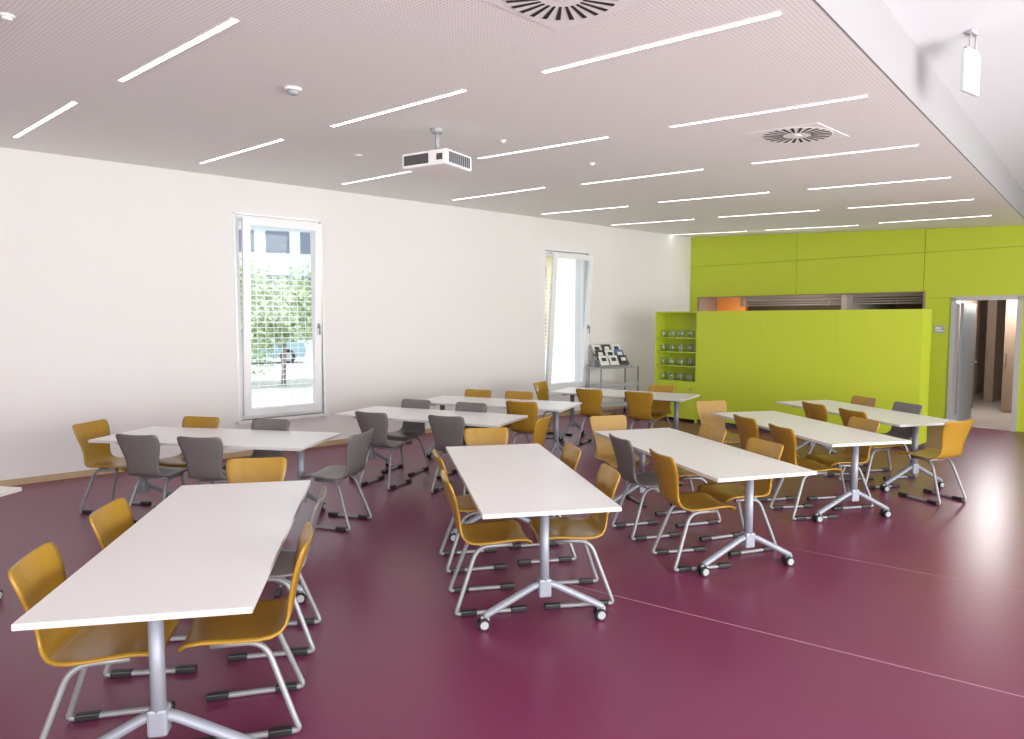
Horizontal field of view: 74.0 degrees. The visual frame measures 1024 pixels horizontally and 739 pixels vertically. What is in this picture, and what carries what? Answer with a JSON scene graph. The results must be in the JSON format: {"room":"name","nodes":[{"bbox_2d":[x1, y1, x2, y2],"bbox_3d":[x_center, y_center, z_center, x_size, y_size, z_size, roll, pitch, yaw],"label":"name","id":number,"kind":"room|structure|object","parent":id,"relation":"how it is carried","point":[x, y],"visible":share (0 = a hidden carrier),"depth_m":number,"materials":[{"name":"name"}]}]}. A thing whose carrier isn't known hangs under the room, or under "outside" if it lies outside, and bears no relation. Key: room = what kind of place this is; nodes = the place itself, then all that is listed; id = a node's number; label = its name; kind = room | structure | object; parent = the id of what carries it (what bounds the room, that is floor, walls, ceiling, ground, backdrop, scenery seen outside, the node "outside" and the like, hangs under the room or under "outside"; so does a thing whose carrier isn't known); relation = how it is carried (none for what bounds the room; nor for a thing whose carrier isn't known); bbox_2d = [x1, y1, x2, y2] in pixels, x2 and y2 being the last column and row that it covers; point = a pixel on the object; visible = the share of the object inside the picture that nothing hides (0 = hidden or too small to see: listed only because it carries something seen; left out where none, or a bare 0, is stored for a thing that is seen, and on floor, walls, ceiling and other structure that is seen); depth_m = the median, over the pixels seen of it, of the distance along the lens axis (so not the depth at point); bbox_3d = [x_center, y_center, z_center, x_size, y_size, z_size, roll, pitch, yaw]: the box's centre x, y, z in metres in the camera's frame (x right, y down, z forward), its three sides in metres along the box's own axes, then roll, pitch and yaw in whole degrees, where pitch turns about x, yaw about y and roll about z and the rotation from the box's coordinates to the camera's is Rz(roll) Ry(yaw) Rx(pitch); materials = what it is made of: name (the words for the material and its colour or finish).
{"room":"school cafeteria","nodes":[
{"label":"school cafeteria","id":0,"kind":"room"},
{"bbox_2d":[0,147,690,480],"bbox_3d":[-4.296,-0.967,8.461,21.931,4.300,0.350,-4,5,-40],"label":"wall","id":1,"kind":"structure","parent":0,"point":[117,284],"depth_m":8.76,"materials":[{"name":"white paint"}]},
{"bbox_2d":[232,212,329,423],"bbox_3d":[-3.121,-0.688,9.230,1.271,2.749,0.304,-4,5,-40],"label":"window","id":2,"kind":"structure","parent":1,"relation":"in","point":[243,341],"depth_m":9.03,"materials":[{"name":"white plastic"}]},
{"bbox_2d":[0,406,627,485],"bbox_3d":[-4.222,1.155,8.441,21.421,0.070,0.012,-4,5,-40],"label":"baseboard","id":3,"kind":"structure","parent":1,"relation":"attached to","point":[11,482],"depth_m":7.89,"materials":[{"name":"brown wood"}]},
{"bbox_2d":[544,248,593,394],"bbox_3d":[1.047,-0.891,12.720,1.227,2.645,0.332,-4,5,-40],"label":"window","id":4,"kind":"structure","parent":1,"relation":"in","point":[586,273],"depth_m":12.81,"materials":[{"name":"white plastic"}]},
{"bbox_2d":[0,392,1023,738],"bbox_3d":[2.850,1.314,7.430,15.288,0.100,28.997,4,6,41],"label":"floor","id":5,"kind":"structure","parent":0,"point":[392,657],"depth_m":4.04,"materials":[{"name":"purple rubber"}]},
{"bbox_2d":[0,486,21,599],"bbox_3d":[-4.188,1.134,4.120,2.040,0.740,0.800,1,4,9],"label":"folding table","id":6,"kind":"object","parent":5,"relation":"on","point":[4,490],"visible":1,"depth_m":4.29,"materials":[{"name":"white laminate"}]},
{"bbox_2d":[7,542,180,738],"bbox_3d":[-1.747,1.176,2.892,0.549,0.833,0.438,-1,4,-14],"label":"chair","id":7,"kind":"object","parent":5,"relation":"on","point":[39,572],"visible":0.84,"depth_m":2.84,"materials":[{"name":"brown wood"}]},
{"bbox_2d":[72,419,150,513],"bbox_3d":[-3.791,0.916,6.466,0.549,0.833,0.438,1,4,11],"label":"chair","id":8,"kind":"object","parent":5,"relation":"on","point":[96,455],"visible":0.76,"depth_m":6.46,"materials":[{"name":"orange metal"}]},
{"bbox_2d":[89,497,197,677],"bbox_3d":[-1.872,1.124,3.611,0.549,0.833,0.438,-1,4,-8],"label":"chair","id":9,"kind":"object","parent":5,"relation":"on","point":[110,521],"visible":0.34,"depth_m":3.50,"materials":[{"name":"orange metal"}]},
{"bbox_2d":[115,434,187,523],"bbox_3d":[-3.149,0.947,6.045,0.438,0.833,0.549,1,4,11],"label":"chair","id":10,"kind":"object","parent":5,"relation":"on","point":[141,453],"visible":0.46,"depth_m":5.84,"materials":[{"name":"grey plastic"}]},
{"bbox_2d":[11,480,310,738],"bbox_3d":[-1.543,1.181,3.472,0.800,0.740,2.040,-1,4,-11],"label":"folding table","id":11,"kind":"object","parent":5,"relation":"on","point":[206,550],"visible":0.97,"depth_m":2.88,"materials":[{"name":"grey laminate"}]},
{"bbox_2d":[153,416,218,507],"bbox_3d":[-3.165,0.905,6.622,0.438,0.833,0.549,1,4,11],"label":"chair","id":12,"kind":"object","parent":5,"relation":"on","point":[188,421],"visible":0.24,"depth_m":6.80,"materials":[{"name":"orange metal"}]},
{"bbox_2d":[177,436,227,484],"bbox_3d":[-2.570,0.955,5.928,0.438,0.833,0.549,1,4,9],"label":"chair","id":13,"kind":"object","parent":5,"relation":"on","point":[203,456],"visible":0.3,"depth_m":5.71,"materials":[{"name":"silver metal"}]},
{"bbox_2d":[88,426,341,509],"bbox_3d":[-2.681,0.979,6.246,2.040,0.740,0.800,1,4,11],"label":"folding table","id":14,"kind":"object","parent":5,"relation":"on","point":[298,441],"visible":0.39,"depth_m":6.20,"materials":[{"name":"white laminate"}]},
{"bbox_2d":[177,522,312,738],"bbox_3d":[-1.176,1.163,3.072,0.549,0.833,0.438,-1,4,-15],"label":"chair","id":15,"kind":"object","parent":5,"relation":"on","point":[268,620],"visible":0.98,"depth_m":2.99,"materials":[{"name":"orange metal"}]},
{"bbox_2d":[226,457,286,597],"bbox_3d":[-1.751,1.053,4.579,0.438,0.833,0.549,-1,4,-11],"label":"chair","id":16,"kind":"object","parent":5,"relation":"on","point":[267,469],"visible":0.21,"depth_m":4.78,"materials":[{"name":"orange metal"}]},
{"bbox_2d":[223,418,289,469],"bbox_3d":[-2.410,0.916,6.471,0.438,0.833,0.549,1,4,11],"label":"chair","id":17,"kind":"object","parent":5,"relation":"on","point":[257,423],"visible":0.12,"depth_m":6.65,"materials":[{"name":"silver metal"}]},
{"bbox_2d":[227,486,326,661],"bbox_3d":[-1.312,1.110,3.796,0.549,0.833,0.438,-1,4,-11],"label":"chair","id":18,"kind":"object","parent":5,"relation":"on","point":[283,566],"visible":0.6,"depth_m":3.67,"materials":[{"name":"grey wood"}]},
{"bbox_2d":[300,429,373,530],"bbox_3d":[-1.527,0.949,6.009,0.549,0.833,0.438,1,4,17],"label":"chair","id":19,"kind":"object","parent":5,"relation":"on","point":[358,444],"visible":0.96,"depth_m":5.90,"materials":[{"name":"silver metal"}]},
{"bbox_2d":[355,411,412,489],"bbox_3d":[-1.398,0.845,7.439,0.438,0.833,0.549,2,5,24],"label":"chair","id":20,"kind":"object","parent":5,"relation":"on","point":[367,421],"visible":0.93,"depth_m":7.25,"materials":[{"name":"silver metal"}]},
{"bbox_2d":[381,399,430,475],"bbox_3d":[-1.263,0.797,8.105,0.438,0.833,0.549,2,5,24],"label":"chair","id":21,"kind":"object","parent":5,"relation":"on","point":[409,431],"visible":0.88,"depth_m":8.22,"materials":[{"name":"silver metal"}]},
{"bbox_2d":[334,406,527,478],"bbox_3d":[-0.916,0.876,7.661,2.040,0.740,0.800,2,5,24],"label":"folding table","id":22,"kind":"object","parent":5,"relation":"on","point":[484,420],"visible":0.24,"depth_m":7.65,"materials":[{"name":"silver metal"}]},
{"bbox_2d":[428,415,468,494],"bbox_3d":[-0.589,0.865,7.164,0.438,0.833,0.549,2,4,21],"label":"chair","id":23,"kind":"object","parent":5,"relation":"on","point":[448,431],"visible":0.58,"depth_m":6.95,"materials":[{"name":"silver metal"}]},
{"bbox_2d":[437,402,486,478],"bbox_3d":[-0.575,0.818,7.808,0.438,0.833,0.549,2,5,24],"label":"chair","id":24,"kind":"object","parent":5,"relation":"on","point":[460,406],"visible":0.15,"depth_m":7.99,"materials":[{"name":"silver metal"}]},
{"bbox_2d":[433,449,506,572],"bbox_3d":[-0.306,1.020,5.044,0.549,0.833,0.438,-1,4,-13],"label":"chair","id":25,"kind":"object","parent":5,"relation":"on","point":[465,502],"visible":0.65,"depth_m":4.92,"materials":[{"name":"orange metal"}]},
{"bbox_2d":[465,389,491,412],"bbox_3d":[-0.563,0.710,9.292,0.438,0.833,0.549,2,5,23],"label":"chair","id":26,"kind":"object","parent":5,"relation":"on","point":[468,392],"visible":0.04,"depth_m":9.49,"materials":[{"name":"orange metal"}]},
{"bbox_2d":[440,469,532,616],"bbox_3d":[-0.174,1.072,4.328,0.549,0.833,0.438,-1,4,-11],"label":"chair","id":27,"kind":"object","parent":5,"relation":"on","point":[501,532],"visible":0.98,"depth_m":4.25,"materials":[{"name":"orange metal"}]},
{"bbox_2d":[464,427,510,521],"bbox_3d":[-0.186,0.956,5.915,0.438,0.833,0.549,-1,4,-11],"label":"chair","id":28,"kind":"object","parent":5,"relation":"on","point":[496,435],"visible":0.22,"depth_m":6.12,"materials":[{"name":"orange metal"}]},
{"bbox_2d":[424,395,581,458],"bbox_3d":[-0.191,0.790,8.846,2.040,0.740,0.800,2,5,23],"label":"folding table","id":29,"kind":"object","parent":5,"relation":"on","point":[543,405],"visible":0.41,"depth_m":8.72,"materials":[{"name":"silver metal"}]},
{"bbox_2d":[501,391,532,443],"bbox_3d":[0.006,0.728,9.048,0.438,0.833,0.549,2,5,23],"label":"chair","id":30,"kind":"object","parent":5,"relation":"on","point":[509,394],"visible":0.13,"depth_m":9.23,"materials":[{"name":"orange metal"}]},
{"bbox_2d":[506,401,550,443],"bbox_3d":[0.205,0.777,8.372,0.438,0.833,0.549,2,5,23],"label":"chair","id":31,"kind":"object","parent":5,"relation":"on","point":[524,426],"visible":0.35,"depth_m":8.16,"materials":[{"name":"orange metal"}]},
{"bbox_2d":[446,443,621,630],"bbox_3d":[0.034,1.084,4.810,0.800,0.740,2.040,-1,4,-11],"label":"folding table","id":32,"kind":"object","parent":5,"relation":"on","point":[519,481],"visible":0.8,"depth_m":4.21,"materials":[{"name":"white laminate"}]},
{"bbox_2d":[532,414,551,446],"bbox_3d":[0.113,0.879,6.979,0.549,0.833,0.438,2,5,24],"label":"chair","id":33,"kind":"object","parent":5,"relation":"on","point":[541,425],"visible":0.2,"depth_m":6.80,"materials":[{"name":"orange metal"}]},
{"bbox_2d":[508,442,581,564],"bbox_3d":[0.236,1.007,5.213,0.549,0.833,0.438,-1,4,-11],"label":"chair","id":34,"kind":"object","parent":5,"relation":"on","point":[570,455],"visible":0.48,"depth_m":5.21,"materials":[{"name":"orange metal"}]},
{"bbox_2d":[533,381,571,438],"bbox_3d":[0.638,0.621,10.526,0.549,0.833,0.438,3,5,32],"label":"chair","id":35,"kind":"object","parent":5,"relation":"on","point":[541,388],"visible":0.4,"depth_m":10.63,"materials":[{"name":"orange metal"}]},
{"bbox_2d":[528,463,620,609],"bbox_3d":[0.406,1.064,4.432,0.549,0.833,0.438,-1,4,-8],"label":"chair","id":36,"kind":"object","parent":5,"relation":"on","point":[561,529],"visible":0.84,"depth_m":4.41,"materials":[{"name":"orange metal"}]},
{"bbox_2d":[576,388,615,444],"bbox_3d":[1.207,0.672,9.816,0.438,0.833,0.549,3,5,32],"label":"chair","id":37,"kind":"object","parent":5,"relation":"on","point":[591,399],"visible":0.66,"depth_m":9.63,"materials":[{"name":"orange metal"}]},
{"bbox_2d":[588,352,638,410],"bbox_3d":[1.939,0.253,13.012,0.872,1.207,0.490,-2,5,-26],"label":"trolley","id":38,"kind":"object","parent":5,"relation":"on","point":[596,364],"visible":0.56,"depth_m":12.87,"materials":[{"name":"grey metal"}]},
{"bbox_2d":[589,382,637,387],"bbox_3d":[1.940,0.279,13.011,0.840,0.075,0.446,-2,5,-26],"label":"shelf","id":39,"kind":"object","parent":38,"relation":"attached to","point":[624,384],"depth_m":12.81,"materials":[{"name":"grey metal"}]},
{"bbox_2d":[589,361,638,368],"bbox_3d":[1.939,-0.103,12.986,0.860,0.140,0.460,-2,5,-26],"label":"shelf","id":40,"kind":"object","parent":38,"relation":"attached to","point":[596,364],"depth_m":12.88,"materials":[{"name":"grey metal"}]},
{"bbox_2d":[601,402,627,407],"bbox_3d":[1.940,0.648,13.038,0.840,0.075,0.446,-2,5,-26],"label":"shelf","id":41,"kind":"object","parent":38,"relation":"attached to","point":[616,404],"depth_m":12.79,"materials":[{"name":"grey metal"}]},
{"bbox_2d":[589,415,648,506],"bbox_3d":[1.042,0.898,6.709,0.438,0.833,0.549,-1,4,-17],"label":"chair","id":42,"kind":"object","parent":5,"relation":"on","point":[604,452],"visible":0.44,"depth_m":6.85,"materials":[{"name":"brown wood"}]},
{"bbox_2d":[548,387,699,441],"bbox_3d":[1.607,0.711,9.934,2.040,0.740,0.800,3,5,32],"label":"folding table","id":43,"kind":"object","parent":5,"relation":"on","point":[676,398],"visible":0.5,"depth_m":9.83,"materials":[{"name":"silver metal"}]},
{"bbox_2d":[624,391,664,429],"bbox_3d":[1.839,0.699,9.451,0.438,0.833,0.549,3,5,32],"label":"chair","id":44,"kind":"object","parent":5,"relation":"on","point":[639,404],"visible":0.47,"depth_m":9.26,"materials":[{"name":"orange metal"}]},
{"bbox_2d":[609,433,683,540],"bbox_3d":[1.123,0.967,5.762,0.549,0.833,0.438,-1,4,-17],"label":"chair","id":45,"kind":"object","parent":5,"relation":"on","point":[623,448],"visible":0.93,"depth_m":5.65,"materials":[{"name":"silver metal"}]},
{"bbox_2d":[648,385,674,428],"bbox_3d":[2.110,0.663,9.947,0.438,0.833,0.549,3,5,32],"label":"chair","id":46,"kind":"object","parent":5,"relation":"on","point":[659,408],"visible":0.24,"depth_m":10.08,"materials":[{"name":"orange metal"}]},
{"bbox_2d":[654,311,698,422],"bbox_3d":[3.066,-0.069,12.316,0.440,1.950,0.865,-4,6,-44],"label":"open shelf unit","id":47,"kind":"object","parent":5,"relation":"on","point":[675,332],"visible":0.73,"depth_m":12.45,"materials":[{"name":"laminate"}]},
{"bbox_2d":[652,424,726,526],"bbox_3d":[1.600,0.940,6.135,0.549,0.833,0.438,-1,4,-17],"label":"chair","id":48,"kind":"object","parent":5,"relation":"on","point":[716,434],"visible":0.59,"depth_m":6.11,"materials":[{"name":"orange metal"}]},
{"bbox_2d":[649,448,735,571],"bbox_3d":[1.324,1.018,5.064,0.549,0.833,0.438,-1,4,-13],"label":"chair","id":49,"kind":"object","parent":5,"relation":"on","point":[696,502],"visible":0.96,"depth_m":4.96,"materials":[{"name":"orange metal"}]},
{"bbox_2d":[595,428,816,576],"bbox_3d":[1.465,1.022,5.660,0.800,0.740,2.040,-1,4,-17],"label":"folding table","id":50,"kind":"object","parent":5,"relation":"on","point":[718,462],"visible":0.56,"depth_m":5.07,"materials":[{"name":"white laminate"}]},
{"bbox_2d":[696,400,739,444],"bbox_3d":[2.444,0.806,7.971,0.438,0.833,0.549,-1,4,-13],"label":"chair","id":51,"kind":"object","parent":5,"relation":"on","point":[705,409],"visible":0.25,"depth_m":8.15,"materials":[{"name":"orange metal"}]},
{"bbox_2d":[697,437,783,555],"bbox_3d":[1.816,0.992,5.420,0.549,0.833,0.438,-1,4,-20],"label":"chair","id":52,"kind":"object","parent":5,"relation":"on","point":[722,492],"visible":0.77,"depth_m":5.41,"materials":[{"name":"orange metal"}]},
{"bbox_2d":[733,414,798,501],"bbox_3d":[2.575,0.881,6.945,0.549,0.833,0.438,-1,4,-13],"label":"chair","id":53,"kind":"object","parent":5,"relation":"on","point":[747,428],"visible":0.28,"depth_m":6.82,"materials":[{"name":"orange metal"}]},
{"bbox_2d":[569,584,1023,696],"bbox_3d":[2.219,1.556,3.411,4.559,0.001,0.009,3,5,34],"label":"trim","id":54,"kind":"structure","parent":5,"relation":"on","point":[569,584],"depth_m":3.77,"materials":[{"name":"pink"}]},
{"bbox_2d":[768,423,841,520],"bbox_3d":[2.698,0.927,6.309,0.549,0.833,0.438,-1,4,-10],"label":"chair","id":55,"kind":"object","parent":5,"relation":"on","point":[786,437],"visible":0.78,"depth_m":6.20,"materials":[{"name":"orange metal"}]},
{"bbox_2d":[712,411,911,522],"bbox_3d":[2.907,0.930,6.920,0.800,0.740,2.040,-1,4,-13],"label":"folding table","id":56,"kind":"object","parent":5,"relation":"on","point":[821,432],"visible":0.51,"depth_m":6.22,"materials":[{"name":"white laminate"}]},
{"bbox_2d":[696,309,931,448],"bbox_3d":[4.574,0.044,10.762,0.420,1.950,3.468,-4,6,-44],"label":"partition wall","id":57,"kind":"structure","parent":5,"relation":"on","point":[747,360],"depth_m":10.40,"materials":[{"name":"laminate"}]},
{"bbox_2d":[802,401,849,475],"bbox_3d":[3.757,0.801,8.046,0.549,0.833,0.438,-1,4,-14],"label":"chair","id":58,"kind":"object","parent":5,"relation":"on","point":[812,411],"visible":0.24,"depth_m":7.91,"materials":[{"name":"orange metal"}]},
{"bbox_2d":[806,416,879,509],"bbox_3d":[3.230,0.902,6.652,0.549,0.833,0.438,-1,4,-13],"label":"chair","id":59,"kind":"object","parent":5,"relation":"on","point":[829,460],"visible":0.73,"depth_m":6.63,"materials":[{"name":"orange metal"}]},
{"bbox_2d":[842,395,876,465],"bbox_3d":[4.221,0.764,8.555,0.549,0.833,0.438,-1,4,-14],"label":"chair","id":60,"kind":"object","parent":5,"relation":"on","point":[859,400],"visible":0.17,"depth_m":8.58,"materials":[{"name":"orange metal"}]},
{"bbox_2d":[776,400,954,491],"bbox_3d":[4.075,0.851,8.007,0.800,0.740,2.040,-1,4,-14],"label":"folding table","id":61,"kind":"object","parent":5,"relation":"on","point":[884,416],"visible":0.68,"depth_m":7.34,"materials":[{"name":"laminate"}]},
{"bbox_2d":[839,408,903,488],"bbox_3d":[3.910,0.845,7.447,0.549,0.833,0.438,-1,4,-14],"label":"chair","id":62,"kind":"object","parent":5,"relation":"on","point":[845,414],"visible":0.48,"depth_m":7.32,"materials":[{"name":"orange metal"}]},
{"bbox_2d":[861,402,922,479],"bbox_3d":[4.388,0.812,7.897,0.549,0.833,0.438,-1,4,-14],"label":"chair","id":63,"kind":"object","parent":5,"relation":"on","point":[899,432],"visible":0.52,"depth_m":7.94,"materials":[{"name":"silver metal"}]},
{"bbox_2d":[897,419,973,504],"bbox_3d":[4.251,0.889,6.836,0.438,0.833,0.549,-2,4,-22],"label":"chair","id":64,"kind":"object","parent":5,"relation":"on","point":[954,435],"visible":1,"depth_m":6.67,"materials":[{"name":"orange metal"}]},
{"bbox_2d":[973,300,987,393],"bbox_3d":[11.605,-0.600,16.855,0.960,2.350,0.110,-4,6,-44],"label":"tall cabinet","id":65,"kind":"object","parent":5,"relation":"on","point":[982,311],"visible":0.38,"depth_m":16.68,"materials":[{"name":"brown wood"}]},
{"bbox_2d":[983,300,1005,401],"bbox_3d":[10.753,-0.476,15.147,0.960,2.350,0.170,-4,6,-44],"label":"tall cabinet","id":66,"kind":"object","parent":5,"relation":"on","point":[996,315],"visible":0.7,"depth_m":14.90,"materials":[{"name":"brown wood"}]},
{"bbox_2d":[1001,300,1016,412],"bbox_3d":[9.957,-0.347,13.382,0.960,2.350,0.310,-4,6,-44],"label":"tall cabinet","id":67,"kind":"object","parent":5,"relation":"on","point":[1011,305],"visible":0.37,"depth_m":13.14,"materials":[{"name":"brown wood"}]},
{"bbox_2d":[0,0,1023,236],"bbox_3d":[-1.564,-2.039,5.440,21.388,0.620,9.138,-4,6,-44],"label":"ceiling","id":68,"kind":"structure","parent":0,"point":[224,94],"depth_m":4.96,"materials":[{"name":"white paint"}]},
{"bbox_2d":[12,101,77,137],"bbox_3d":[-4.103,-2.159,5.924,2.058,0.123,0.048,4,6,44],"label":"ceiling light","id":69,"kind":"object","parent":68,"relation":"attached to","point":[70,104],"visible":1,"depth_m":5.78,"materials":[{"name":"white"}]},
{"bbox_2d":[117,18,238,81],"bbox_3d":[-2.029,-1.866,4.027,1.691,0.103,0.048,4,6,43],"label":"ceiling light","id":70,"kind":"object","parent":68,"relation":"attached to","point":[229,22],"visible":1,"depth_m":3.90,"materials":[{"name":"white"}]},
{"bbox_2d":[199,139,283,163],"bbox_3d":[-2.834,-2.239,7.011,0.048,0.120,2.007,-4,6,-44],"label":"ceiling light","id":71,"kind":"object","parent":68,"relation":"attached to","point":[277,140],"visible":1,"depth_m":6.89,"materials":[{"name":"white"}]},
{"bbox_2d":[284,85,301,95],"bbox_3d":[-1.492,-1.896,4.635,0.119,0.050,0.119,-3,5,-35],"label":"smoke detector","id":72,"kind":"object","parent":68,"relation":"attached to","point":[291,90],"visible":1,"depth_m":4.61,"materials":[{"name":"white paint"}]},
{"bbox_2d":[329,89,465,126],"bbox_3d":[-0.917,-1.953,5.121,1.677,0.102,0.048,4,6,45],"label":"ceiling light","id":73,"kind":"object","parent":68,"relation":"attached to","point":[459,91],"visible":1,"depth_m":5.02,"materials":[{"name":"white"}]},
{"bbox_2d":[402,127,471,176],"bbox_3d":[-0.624,-1.842,5.686,0.455,0.352,0.382,2,5,30],"label":"projector","id":74,"kind":"object","parent":68,"relation":"hanging from","point":[438,161],"visible":0.98,"depth_m":5.59,"materials":[{"name":"grey plastic"}]},
{"bbox_2d":[404,153,441,165],"bbox_3d":[-0.725,-1.717,5.536,0.390,0.080,0.006,2,5,30],"label":"grille","id":75,"kind":"object","parent":74,"relation":"attached to","point":[412,159],"depth_m":5.53,"materials":[{"name":"grey"}]},
{"bbox_2d":[448,150,469,168],"bbox_3d":[-0.430,-1.720,5.584,0.008,0.090,0.310,2,5,30],"label":"grille","id":76,"kind":"object","parent":74,"relation":"attached to","point":[457,160],"depth_m":5.57,"materials":[{"name":"grey"}]},
{"bbox_2d":[478,136,607,158],"bbox_3d":[0.229,-2.049,6.305,1.609,0.098,0.048,4,6,45],"label":"ceiling light","id":77,"kind":"object","parent":68,"relation":"attached to","point":[604,137],"visible":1,"depth_m":6.23,"materials":[{"name":"white"}]},
{"bbox_2d":[483,0,646,30],"bbox_3d":[0.220,-1.674,3.048,0.580,0.040,0.580,-4,6,-42],"label":"ceiling vent","id":78,"kind":"object","parent":68,"relation":"in","point":[559,15],"visible":1,"depth_m":3.18,"materials":[{"name":"white"}]},
{"bbox_2d":[582,169,702,184],"bbox_3d":[1.405,-2.161,7.643,0.048,0.102,1.669,-4,6,-42],"label":"ceiling light","id":79,"kind":"object","parent":68,"relation":"attached to","point":[695,169],"visible":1,"depth_m":7.56,"materials":[{"name":"white"}]},
{"bbox_2d":[540,11,780,73],"bbox_3d":[0.710,-1.722,3.625,1.426,0.088,0.048,4,6,43],"label":"ceiling light","id":80,"kind":"object","parent":68,"relation":"attached to","point":[772,14],"visible":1,"depth_m":3.53,"materials":[{"name":"white"}]},
{"bbox_2d":[659,192,768,202],"bbox_3d":[2.611,-2.273,8.982,0.048,0.101,1.647,-4,6,-41],"label":"ceiling light","id":81,"kind":"object","parent":68,"relation":"attached to","point":[760,192],"visible":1,"depth_m":8.94,"materials":[{"name":"white"}]},
{"bbox_2d":[669,95,866,127],"bbox_3d":[1.750,-1.825,4.830,1.417,0.088,0.048,4,6,43],"label":"ceiling light","id":82,"kind":"object","parent":68,"relation":"attached to","point":[859,96],"visible":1,"depth_m":4.75,"materials":[{"name":"white"}]},
{"bbox_2d":[746,122,848,145],"bbox_3d":[2.282,-1.877,5.445,0.580,0.040,0.580,-4,6,-42],"label":"ceiling vent","id":83,"kind":"object","parent":68,"relation":"in","point":[811,132],"visible":1,"depth_m":5.42,"materials":[{"name":"white"}]},
{"bbox_2d":[752,144,917,163],"bbox_3d":[2.848,-1.936,6.132,1.432,0.089,0.048,4,6,45],"label":"ceiling light","id":84,"kind":"object","parent":68,"relation":"attached to","point":[914,144],"visible":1,"depth_m":6.07,"materials":[{"name":"white"}]},
{"bbox_2d":[808,177,950,189],"bbox_3d":[3.998,-2.054,7.509,0.048,0.091,1.464,-4,6,-43],"label":"ceiling light","id":85,"kind":"object","parent":68,"relation":"attached to","point":[939,177],"visible":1,"depth_m":7.46,"materials":[{"name":"white"}]},
{"bbox_2d":[848,199,973,208],"bbox_3d":[5.182,-2.176,8.935,0.048,0.094,1.521,-3,5,-39],"label":"ceiling light","id":86,"kind":"object","parent":68,"relation":"attached to","point":[964,199],"visible":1,"depth_m":8.85,"materials":[{"name":"white"}]},
{"bbox_2d":[812,0,1023,217],"bbox_3d":[1.609,-1.860,3.298,0.012,0.575,19.851,4,6,41],"label":"bulkhead","id":87,"kind":"object","parent":68,"relation":"attached to","point":[870,25],"depth_m":4.47,"materials":[{"name":"grey paint"}]},
{"bbox_2d":[703,297,977,413],"bbox_3d":[6.718,-0.723,14.756,2.900,3.100,5.098,-4,6,-44],"label":"wall","id":88,"kind":"structure","parent":0,"point":[709,304],"depth_m":16.06,"materials":[{"name":"brown paint"}]},
{"bbox_2d":[690,241,1020,297],"bbox_3d":[8.276,-1.586,10.834,0.180,5.210,12.811,-4,6,-44],"label":"wall","id":89,"kind":"structure","parent":0,"point":[925,241],"depth_m":12.58,"materials":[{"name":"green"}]},
{"bbox_2d":[697,291,925,310],"bbox_3d":[5.721,-0.821,13.545,0.400,1.330,4.466,-4,6,-44],"label":"trim","id":90,"kind":"structure","parent":89,"relation":"attached to","point":[699,299],"depth_m":13.36,"materials":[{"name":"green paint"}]},
{"bbox_2d":[946,295,1022,431],"bbox_3d":[8.182,-0.143,11.624,1.090,2.198,0.982,-4,6,-44],"label":"door","id":91,"kind":"structure","parent":89,"relation":"in","point":[963,399],"depth_m":11.65,"materials":[{"name":"grey metal"}]},
{"bbox_2d":[690,225,1023,431],"bbox_3d":[8.308,-0.905,10.705,0.020,3.843,12.504,-4,6,-44],"label":"wall panels","id":92,"kind":"object","parent":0,"point":[995,270],"visible":0.62,"depth_m":12.23,"materials":[{"name":"laminate"}]},
{"bbox_2d":[841,295,895,309],"bbox_3d":[11.241,-0.543,13.662,7.900,2.700,6.000,-4,6,-44],"label":"wall","id":93,"kind":"structure","parent":0,"point":[846,300],"depth_m":13.54,"materials":[{"name":"white paint"}]},
{"bbox_2d":[740,293,922,306],"bbox_3d":[6.668,-1.556,13.867,1.115,0.510,3.716,-4,6,-44],"label":"extractor hood","id":94,"kind":"object","parent":93,"relation":"attached to","point":[893,295],"visible":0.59,"depth_m":13.48,"materials":[{"name":"silver metal"}]},
{"bbox_2d":[883,0,1023,189],"bbox_3d":[3.889,-2.521,1.296,6.000,1.463,19.950,4,6,41],"label":"ceiling","id":95,"kind":"structure","parent":0,"point":[938,28],"depth_m":4.69,"materials":[{"name":"grey paint"}]},
{"bbox_2d":[960,29,980,96],"bbox_3d":[2.950,-1.972,4.368,0.220,0.390,0.030,-3,5,-34],"label":"hanging sign","id":96,"kind":"object","parent":95,"relation":"hanging from","point":[971,59],"visible":1,"depth_m":4.35,"materials":[{"name":"white plastic"}]},
{"label":"outside","id":97,"kind":"structure","parent":0,"visible":0},
{"bbox_2d":[242,333,574,406],"bbox_3d":[-30.834,-1.302,45.026,130.000,0.100,89.640,-4,5,-40],"label":"ground","id":98,"kind":"structure","parent":97,"point":[571,345],"depth_m":23.59,"materials":[{"name":"white concrete"}]},
{"bbox_2d":[239,257,311,385],"bbox_3d":[-6.725,-1.394,19.702,3.938,3.765,3.342,0,4,0],"label":"bushy tree","id":99,"kind":"object","parent":98,"relation":"on","point":[293,320],"visible":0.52,"depth_m":19.15,"materials":[{"name":"green plant"}]},
{"bbox_2d":[238,221,312,350],"bbox_3d":[-16.516,-5.370,44.771,16.400,8.050,8.450,-2,4,-20],"label":"building","id":100,"kind":"structure","parent":98,"relation":"on","point":[268,244],"depth_m":41.28,"materials":[{"name":"white concrete"}]},
{"bbox_2d":[251,335,305,362],"bbox_3d":[-11.273,-0.968,29.957,4.130,1.420,1.740,-2,4,-20],"label":"parked car","id":101,"kind":"object","parent":98,"relation":"on","point":[294,351],"visible":0.28,"depth_m":29.65,"materials":[{"name":"blue paint"}]},
{"bbox_2d":[239,261,574,407],"bbox_3d":[-3.800,-0.519,12.916,18.025,3.000,0.068,-4,5,-40],"label":"wire fence","id":102,"kind":"object","parent":98,"relation":"on","point":[280,264],"visible":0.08,"depth_m":12.59,"materials":[{"name":"white"}]},
{"bbox_2d":[545,255,551,349],"bbox_3d":[-0.070,-4.685,47.761,5.800,6.250,8.450,0,4,0],"label":"building","id":103,"kind":"structure","parent":98,"relation":"on","point":[548,257],"depth_m":43.74,"materials":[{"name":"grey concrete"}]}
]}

